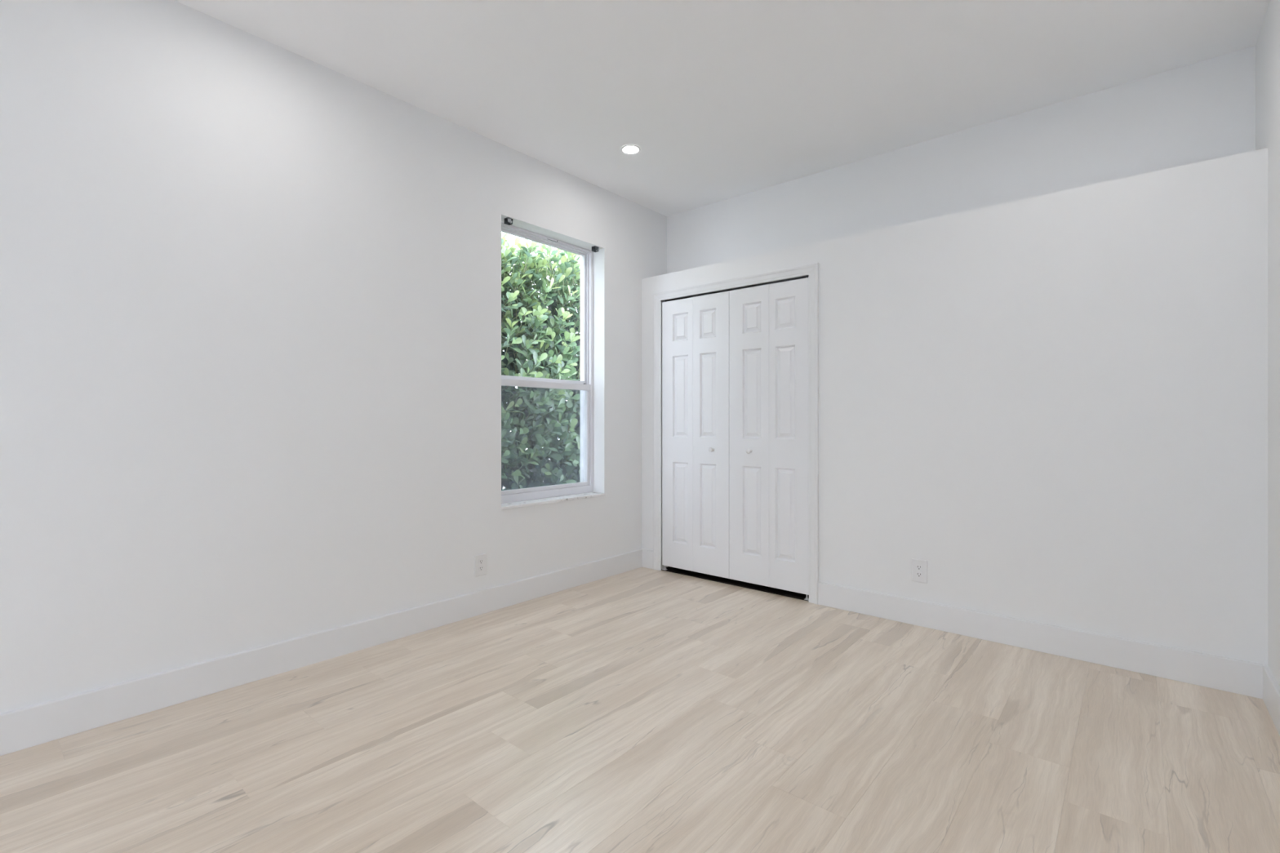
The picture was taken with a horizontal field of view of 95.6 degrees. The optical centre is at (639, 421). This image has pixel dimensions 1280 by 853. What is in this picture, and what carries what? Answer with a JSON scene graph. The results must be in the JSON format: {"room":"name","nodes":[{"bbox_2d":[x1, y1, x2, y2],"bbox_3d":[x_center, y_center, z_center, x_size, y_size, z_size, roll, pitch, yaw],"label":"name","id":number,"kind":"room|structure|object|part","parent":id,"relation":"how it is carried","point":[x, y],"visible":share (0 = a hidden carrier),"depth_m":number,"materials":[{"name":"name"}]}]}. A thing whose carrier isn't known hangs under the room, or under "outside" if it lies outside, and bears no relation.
{"room":"empty bedroom","nodes":[
{"label":"empty bedroom","id":0,"kind":"room"},
{"bbox_2d":[0,0,666,713],"bbox_3d":[-1.796,-0.277,2.527,0.250,2.773,6.152,0,0,40],"label":"wall","id":1,"kind":"structure","parent":0,"point":[250,285],"depth_m":2.47,"materials":[{"name":"white paint"}]},
{"bbox_2d":[0,548,642,755],"bbox_3d":[-1.796,1.042,2.322,0.016,0.136,5.600,0,0,40],"label":"baseboard","id":2,"kind":"structure","parent":1,"relation":"attached to","point":[28,726],"depth_m":2.50,"materials":[{"name":"paint"}]},
{"bbox_2d":[474,552,486,577],"bbox_3d":[-0.921,0.827,3.354,0.008,0.126,0.082,0,0,40],"label":"electrical outlet","id":3,"kind":"object","parent":1,"relation":"attached to","point":[480,560],"visible":1,"depth_m":3.35,"materials":[{"name":"white plastic"}]},
{"bbox_2d":[478,565,483,571],"bbox_3d":[-0.919,0.847,3.352,0.002,0.028,0.034,0,0,40],"label":"socket","id":4,"kind":"object","parent":3,"relation":"attached to","point":[480,567],"depth_m":3.35,"materials":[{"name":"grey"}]},
{"bbox_2d":[478,559,483,564],"bbox_3d":[-0.919,0.807,3.352,0.002,0.028,0.034,0,0,40],"label":"socket","id":5,"kind":"object","parent":3,"relation":"attached to","point":[480,561],"depth_m":3.35,"materials":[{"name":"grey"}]},
{"bbox_2d":[504,217,513,225],"bbox_3d":[-0.798,-1.226,3.547,0.036,0.032,0.053,0,0,40],"label":"bracket","id":6,"kind":"object","parent":1,"relation":"attached to","point":[508,220],"visible":1,"depth_m":3.54,"materials":[{"name":"metal"}]},
{"bbox_2d":[501,222,605,509],"bbox_3d":[-0.612,-0.358,3.864,0.206,1.765,0.885,0,0,40],"label":"window","id":7,"kind":"structure","parent":1,"relation":"in","point":[523,497],"depth_m":4.12,"materials":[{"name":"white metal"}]},
{"bbox_3d":[-0.668,-0.735,3.912,0.028,0.969,0.840,0,0,40],"label":"sash","id":8,"kind":"part","parent":7,"relation":"part of","materials":[{"name":"clear glass"}]},
{"bbox_3d":[-0.644,0.093,3.892,0.032,0.727,0.838,0,0,40],"label":"sash","id":9,"kind":"part","parent":7,"relation":"part of","materials":[{"name":"clear glass"}]},
{"bbox_3d":[-0.612,0.516,3.864,0.206,0.016,0.885,0,0,40],"label":"sill","id":10,"kind":"part","parent":7,"relation":"part of","materials":[{"name":"white stone"}]},
{"bbox_2d":[591,245,599,252],"bbox_3d":[-0.312,-1.226,4.116,0.036,0.032,0.053,0,0,40],"label":"bracket","id":11,"kind":"object","parent":1,"relation":"attached to","point":[594,248],"visible":1,"depth_m":4.12,"materials":[{"name":"metal"}]},
{"bbox_2d":[0,566,1279,852],"bbox_3d":[-0.500,1.167,1.421,3.657,0.126,6.152,0,0,40],"label":"floor","id":12,"kind":"structure","parent":0,"point":[642,709],"depth_m":1.96,"materials":[{"name":"brown wood"}]},
{"bbox_2d":[174,0,1270,216],"bbox_3d":[-0.500,-1.723,1.421,3.657,0.120,6.152,0,0,40],"label":"ceiling","id":13,"kind":"structure","parent":0,"point":[720,100],"depth_m":2.71,"materials":[{"name":"white paint"}]},
{"bbox_2d":[620,144,640,154],"bbox_3d":[-0.057,-1.660,3.536,0.123,0.005,0.123,0,0,40],"label":"recessed light","id":14,"kind":"object","parent":13,"relation":"in","point":[628,148],"visible":1,"depth_m":3.53,"materials":[{"name":"paint"}]},
{"bbox_2d":[641,147,1267,665],"bbox_3d":[1.367,0.005,3.509,3.287,2.209,0.312,0,0,40],"label":"wall","id":15,"kind":"structure","parent":0,"point":[1055,404],"depth_m":2.76,"materials":[{"name":"white paint"}]},
{"bbox_2d":[642,548,653,568],"bbox_3d":[0.057,1.042,4.411,0.122,0.136,0.016,0,0,40],"label":"baseboard","id":16,"kind":"structure","parent":15,"relation":"attached to","point":[647,555],"depth_m":4.40,"materials":[{"name":"paint"}]},
{"bbox_2d":[653,262,818,604],"bbox_3d":[0.595,0.070,3.948,1.289,2.078,0.024,0,0,40],"label":"door frame","id":17,"kind":"structure","parent":15,"relation":"attached to","point":[811,269],"depth_m":3.65,"materials":[{"name":"paint"}]},
{"bbox_2d":[911,558,927,583],"bbox_3d":[1.524,0.813,3.164,0.082,0.126,0.008,0,0,40],"label":"electrical outlet","id":18,"kind":"object","parent":15,"relation":"attached to","point":[919,567],"visible":1,"depth_m":3.16,"materials":[{"name":"white plastic"}]},
{"bbox_2d":[915,571,922,577],"bbox_3d":[1.522,0.833,3.162,0.034,0.028,0.002,0,0,40],"label":"socket","id":19,"kind":"object","parent":18,"relation":"attached to","point":[918,574],"depth_m":3.16,"materials":[{"name":"grey plastic"}]},
{"bbox_2d":[915,564,922,570],"bbox_3d":[1.522,0.793,3.162,0.034,0.028,0.002,0,0,40],"label":"socket","id":20,"kind":"object","parent":18,"relation":"attached to","point":[918,567],"depth_m":3.16,"materials":[{"name":"grey plastic"}]},
{"bbox_2d":[817,582,1266,698],"bbox_3d":[1.798,1.042,2.925,1.872,0.136,0.016,0,0,40],"label":"baseboard","id":21,"kind":"structure","parent":15,"relation":"attached to","point":[1240,677],"depth_m":2.74,"materials":[{"name":"paint"}]},
{"bbox_2d":[666,45,1255,301],"bbox_3d":[1.507,-0.277,3.674,3.287,2.773,0.120,0,0,40],"label":"wall","id":22,"kind":"structure","parent":0,"point":[1204,110],"depth_m":3.18,"materials":[{"name":"white paint"}]},
{"bbox_2d":[1255,0,1279,686],"bbox_3d":[0.845,-0.277,0.273,0.120,2.773,6.152,0,0,40],"label":"wall","id":23,"kind":"structure","parent":0,"point":[1268,43],"depth_m":2.25,"materials":[{"name":"white paint"}]},
{"bbox_2d":[1262,665,1279,735],"bbox_3d":[0.692,1.042,0.199,0.016,0.136,5.600,0,0,40],"label":"baseboard","id":24,"kind":"structure","parent":23,"relation":"attached to","point":[1271,688],"depth_m":2.17,"materials":[{"name":"paint"}]},
{"label":"outside","id":25,"kind":"structure","parent":0,"visible":0},
{"bbox_3d":[-2.760,1.460,8.338,8.740,0.200,13.700,0,0,40],"label":"ground","id":26,"kind":"structure","parent":25,"visible":0},
{"bbox_2d":[501,231,580,490],"bbox_3d":[-1.116,-0.329,4.946,1.044,3.384,4.355,0,0,40],"label":"hedge","id":27,"kind":"object","parent":26,"relation":"on","point":[546,344],"visible":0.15,"depth_m":4.97,"materials":[{"name":"green plant"}]},
{"bbox_3d":[0.614,-0.933,3.970,1.185,0.006,0.024,0,0,40],"label":"track","id":28,"kind":"object","parent":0,"visible":0},
{"bbox_2d":[662,291,728,578],"bbox_3d":[0.381,0.087,4.142,0.584,2.033,0.073,0,0,40],"label":"door","id":29,"kind":"structure","parent":28,"relation":"hanging from","point":[695,330],"depth_m":4.13,"materials":[{"name":"paint"}]},
{"bbox_3d":[0.497,0.192,4.023,0.034,0.034,0.043,0,0,40],"label":"knob","id":30,"kind":"part","parent":29,"relation":"part of","materials":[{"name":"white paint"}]},
{"bbox_2d":[728,275,808,600],"bbox_3d":[0.823,0.087,3.764,0.575,2.033,0.073,0,0,40],"label":"door","id":31,"kind":"structure","parent":28,"relation":"hanging from","point":[769,323],"depth_m":3.76,"materials":[{"name":"paint"}]},
{"bbox_3d":[0.721,0.192,3.832,0.034,0.034,0.043,0,0,40],"label":"knob","id":32,"kind":"part","parent":31,"relation":"part of","materials":[{"name":"white paint"}]}
]}

